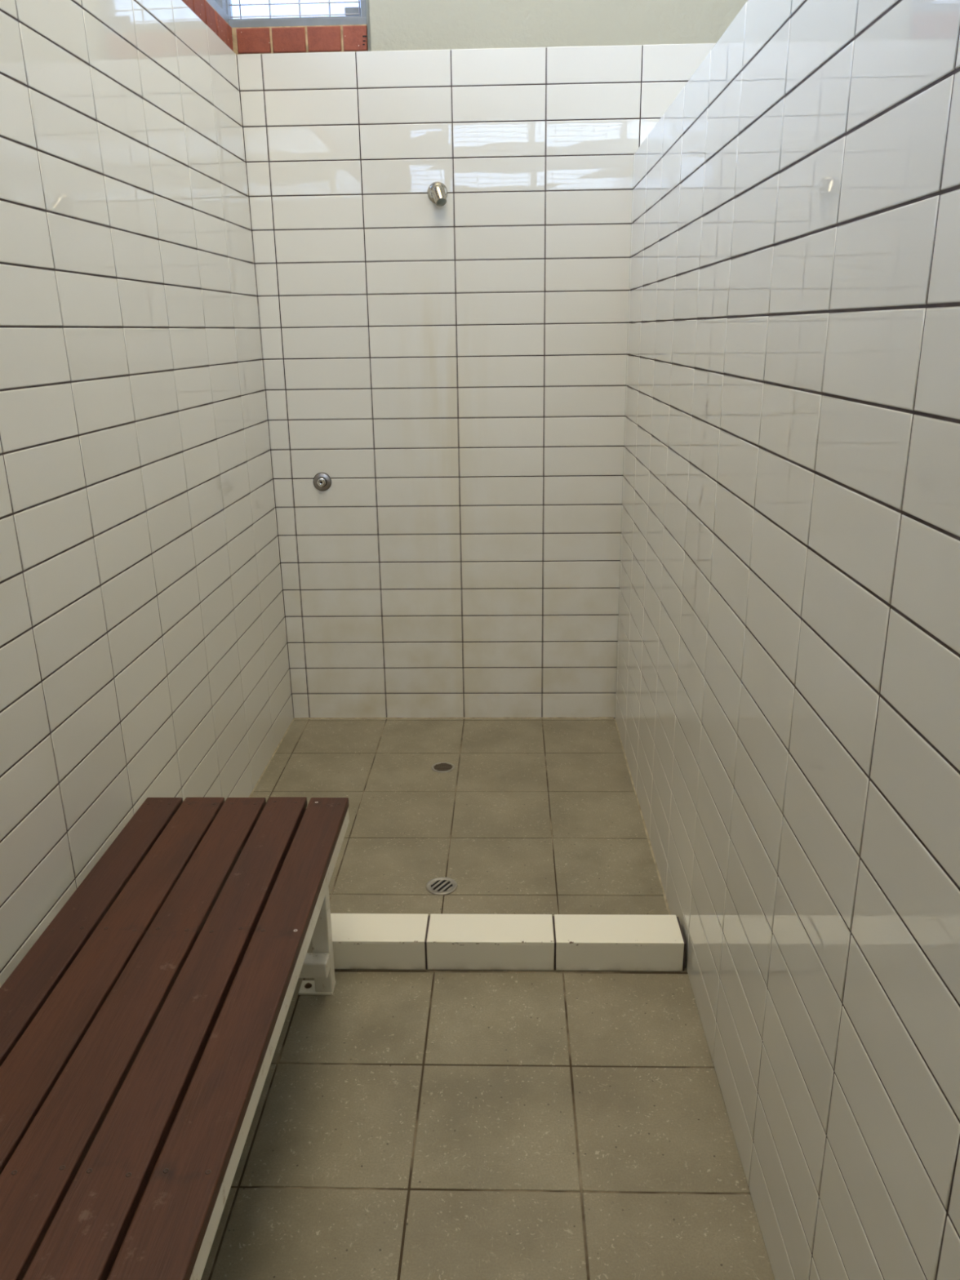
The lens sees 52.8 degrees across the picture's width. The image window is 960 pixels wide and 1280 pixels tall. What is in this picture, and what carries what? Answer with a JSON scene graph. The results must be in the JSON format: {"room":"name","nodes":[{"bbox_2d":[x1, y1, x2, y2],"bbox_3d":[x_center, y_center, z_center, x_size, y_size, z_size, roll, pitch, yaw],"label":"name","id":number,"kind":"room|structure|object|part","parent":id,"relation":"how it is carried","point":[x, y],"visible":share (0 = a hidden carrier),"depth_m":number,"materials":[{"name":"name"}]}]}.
{"room":"public shower stall","nodes":[
{"label":"public shower stall","id":0,"kind":"room"},
{"bbox_2d":[0,0,293,987],"bbox_3d":[-0.904,-1.026,0.996,0.140,4.350,4.501,0,18,2],"label":"wall","id":1,"kind":"structure","parent":0,"point":[144,653],"depth_m":2.15,"materials":[{"name":"white tile"}]},
{"bbox_2d":[182,0,233,51],"bbox_3d":[-0.902,-1.296,1.174,0.102,0.078,4.005,0,18,2],"label":"trim","id":2,"kind":"structure","parent":1,"relation":"attached to","point":[202,9],"depth_m":2.86,"materials":[{"name":"red ceramic"}]},
{"bbox_2d":[206,0,229,24],"bbox_3d":[-0.890,-2.110,0.909,0.056,1.634,3.998,0,18,2],"label":"window","id":3,"kind":"structure","parent":1,"relation":"in","point":[219,6],"depth_m":2.98,"materials":[{"name":"clear glass"}]},
{"bbox_2d":[248,718,293,797],"bbox_3d":[-0.752,0.527,3.095,0.005,0.005,1.434,0,18,2],"label":"trim","id":4,"kind":"structure","parent":1,"relation":"attached to","point":[276,749],"depth_m":3.41,"materials":[{"name":"tile"}]},
{"bbox_2d":[200,718,774,1279],"bbox_3d":[0.793,1.018,1.603,3.350,0.060,4.500,0,18,2],"label":"floor","id":5,"kind":"structure","parent":0,"point":[426,1124],"depth_m":1.96,"materials":[{"name":"grey tile"}]},
{"bbox_2d":[0,796,349,1279],"bbox_3d":[-0.559,0.860,1.337,0.476,0.440,1.934,0,18,2],"label":"bench","id":6,"kind":"object","parent":5,"relation":"on","point":[140,1030],"visible":1,"depth_m":1.47,"materials":[{"name":"brown wood"}]},
{"bbox_3d":[-0.426,0.689,1.276,0.045,0.036,1.911,0,18,2],"label":"rail","id":7,"kind":"part","parent":6,"relation":"part of","materials":[{"name":"brown wood"}]},
{"bbox_3d":[-0.344,0.690,1.276,0.040,0.040,1.926,0,18,2],"label":"rail","id":8,"kind":"part","parent":6,"relation":"part of","materials":[{"name":"white paint"}]},
{"bbox_3d":[-0.375,0.801,2.224,0.078,0.005,0.046,0,18,2],"label":"foot plate","id":9,"kind":"part","parent":6,"relation":"part of","materials":[{"name":"white paint"}]},
{"bbox_3d":[-0.358,0.621,2.166,0.040,0.375,0.040,0,18,2],"label":"leg","id":10,"kind":"part","parent":6,"relation":"part of","materials":[{"name":"white paint"}]},
{"bbox_2d":[426,876,457,895],"bbox_3d":[-0.104,0.669,2.627,0.085,0.005,0.085,0,18,2],"label":"floor drain","id":11,"kind":"object","parent":5,"relation":"on","point":[441,886],"visible":1,"depth_m":2.62,"materials":[{"name":"metal"}]},
{"bbox_2d":[431,762,454,773],"bbox_3d":[-0.128,0.441,3.341,0.080,0.004,0.080,0,18,2],"label":"floor drain","id":12,"kind":"object","parent":5,"relation":"on","point":[442,767],"visible":1,"depth_m":3.34,"materials":[{"name":"metal"}]},
{"bbox_2d":[306,913,685,971],"bbox_3d":[-0.151,0.726,2.328,1.264,0.079,0.116,0,18,2],"label":"shower curb","id":13,"kind":"object","parent":5,"relation":"on","point":[400,941],"visible":0.62,"depth_m":2.27,"materials":[{"name":"white tile"}]},
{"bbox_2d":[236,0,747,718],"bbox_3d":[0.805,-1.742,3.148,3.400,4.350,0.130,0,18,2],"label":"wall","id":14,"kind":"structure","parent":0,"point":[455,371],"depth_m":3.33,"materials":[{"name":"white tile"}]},
{"bbox_2d":[225,0,366,27],"bbox_3d":[-0.611,-2.285,2.995,0.505,0.684,0.060,0,18,2],"label":"window","id":15,"kind":"structure","parent":14,"relation":"in","point":[358,15],"depth_m":3.07,"materials":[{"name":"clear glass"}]},
{"bbox_2d":[229,0,360,18],"bbox_3d":[-0.593,-2.281,2.988,0.417,0.627,0.007,0,18,2],"label":"security grille","id":16,"kind":"object","parent":15,"relation":"attached to","point":[355,12],"depth_m":3.07,"materials":[{"name":"white metal"}]},
{"bbox_2d":[231,24,368,54],"bbox_3d":[-0.631,-1.926,3.126,0.546,0.078,0.112,0,18,2],"label":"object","id":17,"kind":"structure","parent":14,"relation":"attached to","point":[347,37],"depth_m":3.07,"materials":[{"name":"red ceramic"}]},
{"bbox_2d":[313,472,331,490],"bbox_3d":[-0.571,-0.570,3.485,0.066,0.066,0.024,0,18,2],"label":"tap","id":18,"kind":"object","parent":14,"relation":"attached to","point":[322,481],"visible":1,"depth_m":3.49,"materials":[{"name":"silver metal"}]},
{"bbox_2d":[427,182,447,206],"bbox_3d":[-0.141,-1.466,3.174,0.067,0.077,0.061,0,18,2],"label":"rose","id":19,"kind":"object","parent":14,"relation":"attached to","point":[437,191],"visible":1,"depth_m":3.17,"materials":[{"name":"silver metal"}]},
{"bbox_2d":[293,716,613,719],"bbox_3d":[-0.106,0.304,3.761,1.247,0.005,0.005,0,18,2],"label":"trim","id":20,"kind":"structure","parent":14,"relation":"attached to","point":[505,717],"depth_m":3.77,"materials":[{"name":"tile"}]},
{"bbox_2d":[614,0,959,1279],"bbox_3d":[0.527,-0.095,1.831,0.118,2.027,3.412,0,18,2],"label":"wall","id":21,"kind":"structure","parent":0,"point":[787,717],"depth_m":1.33,"materials":[{"name":"white tile"}]},
{"bbox_2d":[613,718,671,915],"bbox_3d":[0.502,0.523,3.051,0.005,0.005,1.434,0,18,2],"label":"trim","id":22,"kind":"structure","parent":21,"relation":"attached to","point":[628,766],"depth_m":2.90,"materials":[{"name":"tile"}]}
]}

